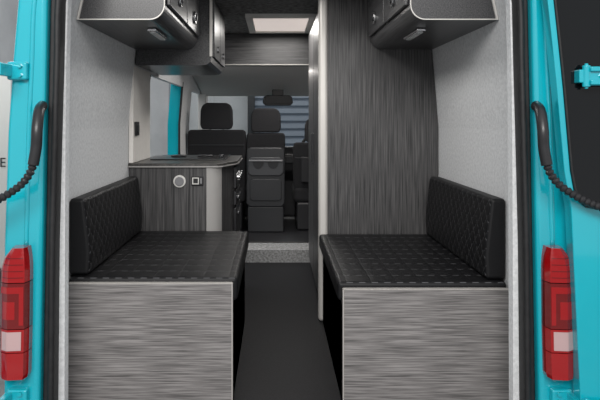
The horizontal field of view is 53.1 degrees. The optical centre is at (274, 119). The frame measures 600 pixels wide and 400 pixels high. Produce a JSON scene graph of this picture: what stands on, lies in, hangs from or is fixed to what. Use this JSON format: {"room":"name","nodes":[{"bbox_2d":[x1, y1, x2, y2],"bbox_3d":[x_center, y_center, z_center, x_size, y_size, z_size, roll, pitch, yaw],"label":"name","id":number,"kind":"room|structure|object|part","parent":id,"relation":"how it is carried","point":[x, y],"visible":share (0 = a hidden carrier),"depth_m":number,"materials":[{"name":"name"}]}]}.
{"room":"vehicle interior","nodes":[
{"label":"vehicle interior","id":0,"kind":"room"},
{"bbox_2d":[0,0,17,62],"bbox_3d":[-4.050,-0.810,4.750,0.100,5.100,11.500,0,0,0],"label":"wall","id":1,"kind":"structure","parent":0,"point":[8,8],"depth_m":8.97,"materials":[{"name":"white paint"}]},
{"bbox_2d":[69,0,200,278],"bbox_3d":[-0.790,0.210,4.350,0.140,1.860,4.300,0,0,0],"label":"wall","id":2,"kind":"structure","parent":0,"point":[102,66],"depth_m":2.81,"materials":[{"name":"grey fabric"}]},
{"bbox_2d":[76,0,198,48],"bbox_3d":[-0.599,-0.552,2.891,0.386,0.305,0.998,0,0,0],"label":"locker","id":3,"kind":"object","parent":2,"relation":"attached to","point":[127,22],"visible":1,"depth_m":2.57,"materials":[{"name":"grey laminate"}]},
{"bbox_3d":[-0.616,-0.552,2.396,0.352,0.305,0.008,0,0,0],"label":"edge trim","id":4,"kind":"part","parent":3,"relation":"part of","materials":[{"name":"grey"}]},
{"bbox_2d":[147,28,166,39],"bbox_3d":[-0.535,-0.390,2.740,0.040,0.021,0.280,0,0,0],"label":"light","id":5,"kind":"object","parent":3,"relation":"attached to","point":[153,31],"visible":1,"depth_m":2.67,"materials":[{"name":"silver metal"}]},
{"bbox_2d":[150,32,164,39],"bbox_3d":[-0.535,-0.383,2.740,0.024,0.008,0.240,0,0,0],"label":"diffuser","id":6,"kind":"object","parent":5,"relation":"attached to","point":[159,35],"depth_m":2.72,"materials":[{"name":"grey plastic"}]},
{"bbox_3d":[-0.431,-0.578,2.660,0.015,0.225,0.460,0,0,0],"label":"door","id":7,"kind":"part","parent":3,"relation":"part of","materials":[{"name":"grey laminate"}]},
{"bbox_3d":[-0.431,-0.578,3.140,0.015,0.225,0.460,0,0,0],"label":"door","id":8,"kind":"part","parent":3,"relation":"part of","materials":[{"name":"grey laminate"}]},
{"bbox_2d":[136,0,224,74],"bbox_3d":[-0.562,-0.507,3.771,0.455,0.395,0.758,0,0,0],"label":"locker","id":9,"kind":"object","parent":2,"relation":"attached to","point":[207,57],"visible":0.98,"depth_m":3.40,"materials":[{"name":"grey laminate"}]},
{"bbox_3d":[-0.362,-0.530,3.397,0.015,0.340,0.010,0,0,0],"label":"edge trim","id":10,"kind":"part","parent":9,"relation":"part of","materials":[{"name":"grey"}]},
{"bbox_3d":[-0.352,-0.525,3.600,0.015,0.330,0.340,0,0,0],"label":"door","id":11,"kind":"part","parent":9,"relation":"part of","materials":[{"name":"grey laminate"}]},
{"bbox_3d":[-0.352,-0.525,3.960,0.015,0.330,0.340,0,0,0],"label":"door","id":12,"kind":"part","parent":9,"relation":"part of","materials":[{"name":"grey laminate"}]},
{"bbox_2d":[150,77,247,156],"bbox_3d":[0.000,-0.810,10.550,12.000,5.100,0.100,0,0,0],"label":"wall","id":13,"kind":"structure","parent":0,"point":[159,90],"depth_m":10.50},
{"bbox_2d":[248,96,308,145],"bbox_3d":[1.615,-0.210,10.350,4.170,3.900,0.300,0,0,0],"label":"roller shutter","id":14,"kind":"object","parent":13,"relation":"attached to","point":[294,117],"visible":0.04,"depth_m":10.37,"materials":[{"name":"grey metal"}]},
{"bbox_3d":[-0.410,-0.035,10.400,0.120,3.550,0.200,0,0,0],"label":"guide rail","id":15,"kind":"part","parent":14,"relation":"part of","materials":[{"name":"grey plastic"}]},
{"bbox_2d":[192,66,308,95],"bbox_3d":[0.050,-0.380,5.800,1.680,0.240,1.500,0,0,0],"label":"ceiling","id":16,"kind":"structure","parent":0,"point":[233,80],"depth_m":5.97,"materials":[{"name":"grey fabric"}]},
{"bbox_2d":[263,90,292,105],"bbox_3d":[0.030,-0.240,6.317,0.318,0.180,0.086,0,0,0],"label":"mirror","id":17,"kind":"object","parent":16,"relation":"attached to","point":[277,98],"visible":0.99,"depth_m":6.28,"materials":[{"name":"black plastic"}]},
{"bbox_2d":[265,97,289,103],"bbox_3d":[0.030,-0.205,6.277,0.260,0.070,0.007,0,0,0],"label":"mirror glass","id":18,"kind":"object","parent":17,"relation":"attached to","point":[268,100],"depth_m":6.27,"materials":[{"name":"grey mirror"}]},
{"bbox_2d":[215,0,317,33],"bbox_3d":[0.050,-0.725,3.625,1.560,0.030,2.850,0,0,0],"label":"ceiling","id":19,"kind":"structure","parent":0,"point":[233,12],"depth_m":3.85,"materials":[{"name":"black fabric"}]},
{"bbox_2d":[225,34,308,65],"bbox_3d":[0.050,-0.577,4.965,1.660,0.257,0.150,0,0,0],"label":"locker","id":20,"kind":"object","parent":19,"relation":"attached to","point":[240,49],"visible":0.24,"depth_m":4.90,"materials":[{"name":"laminate"}]},
{"bbox_3d":[0.050,-0.452,4.895,1.660,0.008,0.010,0,0,0],"label":"edge trim","id":21,"kind":"part","parent":20,"relation":"part of","materials":[{"name":"grey"}]},
{"bbox_2d":[245,14,316,32],"bbox_3d":[0.040,-0.698,4.375,0.480,0.025,0.750,0,0,0],"label":"roof hatch","id":22,"kind":"object","parent":19,"relation":"attached to","point":[256,23],"visible":0.84,"depth_m":4.29,"materials":[{"name":"white plastic"}]},
{"bbox_3d":[0.040,-0.704,4.375,0.380,0.012,0.650,0,0,0],"label":"pane","id":23,"kind":"part","parent":22,"relation":"part of","materials":[{"name":"white plastic"}]},
{"bbox_2d":[245,216,309,262],"bbox_3d":[0.050,1.110,5.700,1.760,0.140,1.800,0,0,0],"label":"floor","id":24,"kind":"structure","parent":0,"point":[257,252],"depth_m":4.80,"materials":[{"name":"grey carpet"}]},
{"bbox_2d":[245,146,294,215],"bbox_3d":[0.050,0.655,6.431,1.580,0.749,0.318,0,0,0],"label":"dashboard","id":25,"kind":"object","parent":24,"relation":"on","point":[289,206],"visible":0.03,"depth_m":6.42,"materials":[{"name":"black plastic"}]},
{"bbox_2d":[285,156,292,162],"bbox_3d":[0.150,0.415,6.281,0.100,0.070,0.018,0,0,0],"label":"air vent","id":26,"kind":"object","parent":25,"relation":"attached to","point":[288,159],"depth_m":6.27,"materials":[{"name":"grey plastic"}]},
{"bbox_2d":[240,219,308,242],"bbox_3d":[0.050,1.036,5.665,1.660,0.009,1.170,0,0,0],"label":"floor mat","id":27,"kind":"object","parent":24,"relation":"on","point":[290,234],"visible":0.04,"depth_m":5.36,"materials":[{"name":"black plastic"}]},
{"bbox_2d":[188,103,246,229],"bbox_3d":[-0.540,0.436,5.839,0.540,1.190,0.641,0,0,0],"label":"seat","id":28,"kind":"object","parent":27,"relation":"on","point":[212,115],"visible":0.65,"depth_m":5.54,"materials":[{"name":"black leather"}]},
{"bbox_3d":[-0.540,0.435,5.654,0.540,0.690,0.245,0,0,0],"label":"backrest","id":29,"kind":"part","parent":28,"relation":"part of","materials":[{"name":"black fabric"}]},
{"bbox_2d":[239,182,246,201],"bbox_3d":[-0.540,0.700,5.880,0.540,0.160,0.560,0,0,0],"label":"seat cushion","id":30,"kind":"object","parent":28,"relation":"on","point":[243,186],"depth_m":5.61,"materials":[{"name":"black fabric"}]},
{"bbox_2d":[246,108,284,231],"bbox_3d":[-0.085,0.461,5.814,0.360,1.140,0.692,0,0,0],"label":"seat","id":31,"kind":"object","parent":27,"relation":"on","point":[265,147],"visible":1,"depth_m":5.51,"materials":[{"name":"black plastic"}]},
{"bbox_2d":[248,157,282,175],"bbox_3d":[-0.085,0.425,5.485,0.324,0.170,0.034,0,0,0],"label":"tray","id":32,"kind":"object","parent":31,"relation":"on","point":[257,166],"depth_m":5.48,"materials":[{"name":"grey plastic"}]},
{"bbox_3d":[-0.085,0.640,5.495,0.288,0.200,0.014,0,0,0],"label":"moulding","id":33,"kind":"part","parent":31,"relation":"part of","materials":[{"name":"grey plastic"}]},
{"bbox_3d":[-0.085,0.450,5.656,0.360,0.660,0.240,0,0,0],"label":"backrest","id":34,"kind":"part","parent":31,"relation":"part of","materials":[{"name":"black fabric"}]},
{"bbox_2d":[292,119,308,229],"bbox_3d":[0.420,0.506,5.849,0.500,1.050,0.622,0,0,0],"label":"seat","id":35,"kind":"object","parent":27,"relation":"on","point":[300,185],"visible":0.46,"depth_m":5.60,"materials":[{"name":"black leather"}]},
{"bbox_2d":[292,183,308,201],"bbox_3d":[0.420,0.700,5.880,0.500,0.160,0.560,0,0,0],"label":"seat cushion","id":36,"kind":"object","parent":35,"relation":"on","point":[300,191],"depth_m":5.61,"materials":[{"name":"black fabric"}]},
{"bbox_3d":[0.420,0.495,5.664,0.500,0.570,0.226,0,0,0],"label":"backrest","id":37,"kind":"part","parent":35,"relation":"part of","materials":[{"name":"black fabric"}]},
{"bbox_2d":[233,263,340,399],"bbox_3d":[0.050,1.160,3.500,1.760,0.040,2.600,0,0,0],"label":"floor","id":38,"kind":"structure","parent":0,"point":[285,354],"depth_m":3.09,"materials":[{"name":"black plastic"}]},
{"bbox_2d":[68,265,244,399],"bbox_3d":[-0.495,0.890,2.866,0.659,0.500,1.037,0,0,0],"label":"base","id":39,"kind":"object","parent":38,"relation":"on","point":[127,340],"visible":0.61,"depth_m":2.35,"materials":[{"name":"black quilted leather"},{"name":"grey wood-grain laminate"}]},
{"bbox_2d":[69,231,248,299],"bbox_3d":[-0.484,0.671,2.881,0.672,0.094,1.009,0,0,0],"label":"seat cushion","id":40,"kind":"object","parent":39,"relation":"on","point":[148,256],"visible":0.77,"depth_m":2.68,"materials":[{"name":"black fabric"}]},
{"bbox_2d":[70,177,141,274],"bbox_3d":[-0.783,0.469,2.880,0.086,0.307,0.960,0,0,0],"label":"backrest cushion","id":41,"kind":"object","parent":40,"relation":"on","point":[103,219],"visible":1,"depth_m":2.61,"materials":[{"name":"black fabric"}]},
{"bbox_3d":[-0.179,0.930,2.880,0.018,0.420,1.011,0,0,0],"label":"panel","id":42,"kind":"part","parent":39,"relation":"part of","materials":[{"name":"grey laminate"}]},
{"bbox_2d":[129,163,241,230],"bbox_3d":[-0.523,0.704,3.751,0.606,0.872,0.738,0,0,0],"label":"base cabinet","id":43,"kind":"object","parent":38,"relation":"on","point":[172,198],"visible":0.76,"depth_m":3.40,"materials":[{"name":"grey laminate"}]},
{"bbox_2d":[128,156,242,166],"bbox_3d":[-0.525,0.256,3.760,0.605,0.022,0.760,0,0,0],"label":"countertop","id":44,"kind":"structure","parent":43,"relation":"on","point":[232,160],"depth_m":3.46,"materials":[{"name":"grey laminate"}]},
{"bbox_2d":[129,67,149,162],"bbox_3d":[-0.815,-0.032,3.625,0.026,0.554,0.470,0,0,0],"label":"partition panel","id":45,"kind":"object","parent":44,"relation":"on","point":[139,146],"visible":0.8,"depth_m":3.58,"materials":[{"name":"white plastic"}]},
{"bbox_2d":[134,122,139,135],"bbox_3d":[-0.794,0.050,3.460,0.018,0.080,0.080,0,0,0],"label":"switch","id":46,"kind":"object","parent":45,"relation":"attached to","point":[136,124],"visible":1,"depth_m":3.42,"materials":[{"name":"black plastic"}]},
{"bbox_2d":[150,154,230,159],"bbox_3d":[-0.530,0.233,3.865,0.460,0.024,0.430,0,0,0],"label":"cooktop","id":47,"kind":"object","parent":44,"relation":"in","point":[179,156],"visible":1,"depth_m":3.79,"materials":[{"name":"black glass"}]},
{"bbox_3d":[-0.620,0.231,3.870,0.100,0.012,0.100,0,0,0],"label":"burner","id":48,"kind":"part","parent":47,"relation":"part of","materials":[{"name":"black plastic"}]},
{"bbox_3d":[-0.450,0.231,3.870,0.100,0.012,0.100,0,0,0],"label":"burner","id":49,"kind":"part","parent":47,"relation":"part of","materials":[{"name":"black plastic"}]},
{"bbox_3d":[-0.439,0.345,3.395,0.068,0.054,0.010,0,0,0],"label":"plate","id":50,"kind":"part","parent":43,"relation":"part of","materials":[{"name":"black plastic"}]},
{"bbox_3d":[-0.343,0.704,3.416,0.101,0.872,0.027,0,0,-37],"label":"corner post","id":51,"kind":"part","parent":43,"relation":"part of","materials":[{"name":"grey"}]},
{"bbox_2d":[233,163,239,187],"bbox_3d":[-0.246,0.355,3.890,0.017,0.130,0.420,0,0,0],"label":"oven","id":52,"kind":"object","parent":43,"relation":"in","point":[236,168],"depth_m":3.71,"materials":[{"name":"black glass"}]},
{"bbox_3d":[-0.246,0.480,3.890,0.017,0.080,0.420,0,0,0],"label":"drawer","id":53,"kind":"part","parent":43,"relation":"part of","materials":[{"name":"black plastic"}]},
{"bbox_3d":[-0.246,0.660,3.890,0.017,0.240,0.420,0,0,0],"label":"drawer","id":54,"kind":"part","parent":43,"relation":"part of","materials":[{"name":"black plastic"}]},
{"bbox_2d":[309,0,437,320],"bbox_3d":[0.586,0.217,4.044,0.679,1.845,1.312,0,0,0],"label":"wardrobe","id":55,"kind":"object","parent":38,"relation":"on","point":[373,123],"visible":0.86,"depth_m":3.40,"materials":[{"name":"grey laminate"}]},
{"bbox_3d":[0.274,0.200,4.390,0.023,1.720,0.580,0,0,0],"label":"door","id":56,"kind":"part","parent":55,"relation":"part of","materials":[{"name":"grey laminate"}]},
{"bbox_3d":[0.256,0.190,4.030,0.012,0.200,0.016,0,0,0],"label":"handle","id":57,"kind":"part","parent":55,"relation":"part of","materials":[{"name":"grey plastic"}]},
{"bbox_3d":[0.274,0.200,3.770,0.023,1.720,0.620,0,0,0],"label":"door","id":58,"kind":"part","parent":55,"relation":"part of","materials":[{"name":"grey laminate"}]},
{"bbox_3d":[0.273,0.217,3.419,0.054,1.845,0.062,0,0,0],"label":"corner post","id":59,"kind":"part","parent":55,"relation":"part of","materials":[{"name":"grey"}]},
{"bbox_2d":[323,258,508,399],"bbox_3d":[0.596,0.901,2.866,0.659,0.477,1.037,0,0,0],"label":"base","id":60,"kind":"object","parent":38,"relation":"on","point":[384,343],"visible":0.76,"depth_m":2.35,"materials":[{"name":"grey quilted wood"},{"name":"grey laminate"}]},
{"bbox_3d":[0.279,0.930,2.880,0.018,0.420,1.011,0,0,0],"label":"panel","id":61,"kind":"part","parent":60,"relation":"part of","materials":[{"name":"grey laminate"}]},
{"bbox_2d":[319,234,505,299],"bbox_3d":[0.584,0.680,2.881,0.672,0.076,1.009,0,0,0],"label":"seat cushion","id":62,"kind":"object","parent":60,"relation":"on","point":[351,260],"visible":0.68,"depth_m":2.69,"materials":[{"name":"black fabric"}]},
{"bbox_2d":[426,177,504,278],"bbox_3d":[0.883,0.477,2.880,0.086,0.325,0.960,0,0,0],"label":"backrest cushion","id":63,"kind":"object","parent":62,"relation":"on","point":[469,222],"visible":1,"depth_m":2.63,"materials":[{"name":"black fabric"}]},
{"bbox_3d":[0.598,0.902,2.361,0.655,0.475,0.022,0,0,0],"label":"panel","id":64,"kind":"part","parent":60,"relation":"part of","materials":[{"name":"grey laminate"}]},
{"bbox_2d":[432,0,508,287],"bbox_3d":[0.890,0.210,4.350,0.140,1.860,4.300,0,0,0],"label":"wall","id":65,"kind":"structure","parent":0,"point":[470,70],"depth_m":2.74,"materials":[{"name":"grey fabric"}]},
{"bbox_2d":[368,0,498,48],"bbox_3d":[0.699,-0.552,2.891,0.386,0.305,0.998,0,0,0],"label":"locker","id":66,"kind":"object","parent":65,"relation":"attached to","point":[389,21],"visible":1,"depth_m":2.59,"materials":[{"name":"grey laminate"}]},
{"bbox_3d":[0.531,-0.578,3.140,0.015,0.225,0.460,0,0,0],"label":"door","id":67,"kind":"part","parent":66,"relation":"part of","materials":[{"name":"grey laminate"}]},
{"bbox_3d":[0.531,-0.578,2.660,0.015,0.225,0.460,0,0,0],"label":"door","id":68,"kind":"part","parent":66,"relation":"part of","materials":[{"name":"grey laminate"}]},
{"bbox_2d":[403,28,425,39],"bbox_3d":[0.635,-0.390,2.740,0.040,0.021,0.280,0,0,0],"label":"light","id":69,"kind":"object","parent":66,"relation":"attached to","point":[418,31],"visible":1,"depth_m":2.69,"materials":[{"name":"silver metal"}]},
{"bbox_2d":[406,32,422,39],"bbox_3d":[0.635,-0.383,2.740,0.024,0.008,0.240,0,0,0],"label":"diffuser","id":70,"kind":"object","parent":69,"relation":"attached to","point":[411,35],"depth_m":2.72,"materials":[{"name":"grey plastic"}]},
{"bbox_3d":[0.716,-0.552,2.396,0.352,0.305,0.008,0,0,0],"label":"edge trim","id":71,"kind":"part","parent":66,"relation":"part of","materials":[{"name":"grey"}]},
{"label":"outside","id":72,"kind":"structure","parent":0,"visible":0},
{"bbox_2d":[0,376,3,396],"bbox_3d":[0.000,1.765,4.000,12.000,0.050,16.000,0,0,0],"label":"ground","id":73,"kind":"structure","parent":72,"point":[1,380],"depth_m":3.91,"materials":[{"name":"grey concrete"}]},
{"bbox_2d":[0,76,11,289],"bbox_3d":[-2.750,0.640,5.025,1.100,2.200,0.350,0,0,0],"label":"display board","id":74,"kind":"object","parent":73,"relation":"on","point":[5,84],"visible":0.3,"depth_m":5.00,"materials":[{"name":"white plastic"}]},
{"bbox_2d":[0,0,599,399],"bbox_3d":[-0.092,0.425,4.760,3.885,2.630,5.719,0,0,0],"label":"camper van","id":75,"kind":"object","parent":73,"relation":"on","point":[553,46],"visible":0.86,"depth_m":2.09,"materials":[{"name":"teal paint"}]},
{"bbox_3d":[-0.890,0.955,2.079,0.070,0.051,0.027,0,0,0],"label":"pillar plate","id":76,"kind":"part","parent":75,"relation":"part of","materials":[{"name":"teal paint"}]},
{"bbox_3d":[-0.890,-0.170,2.079,0.070,0.064,0.027,0,0,0],"label":"pillar plate","id":77,"kind":"part","parent":75,"relation":"part of","materials":[{"name":"teal paint"}]},
{"bbox_3d":[-0.838,0.305,4.350,0.205,2.170,4.300,0,0,0],"label":"panel","id":78,"kind":"part","parent":75,"relation":"part of","materials":[{"name":"teal paint"}]},
{"bbox_3d":[0.990,0.955,2.079,0.070,0.051,0.027,0,0,0],"label":"pillar plate","id":79,"kind":"part","parent":75,"relation":"part of","materials":[{"name":"teal paint"}]},
{"bbox_3d":[1.358,0.290,2.009,0.982,2.100,0.055,0,0,3],"label":"frame","id":80,"kind":"part","parent":75,"relation":"part of","materials":[{"name":"teal paint"}]}
]}

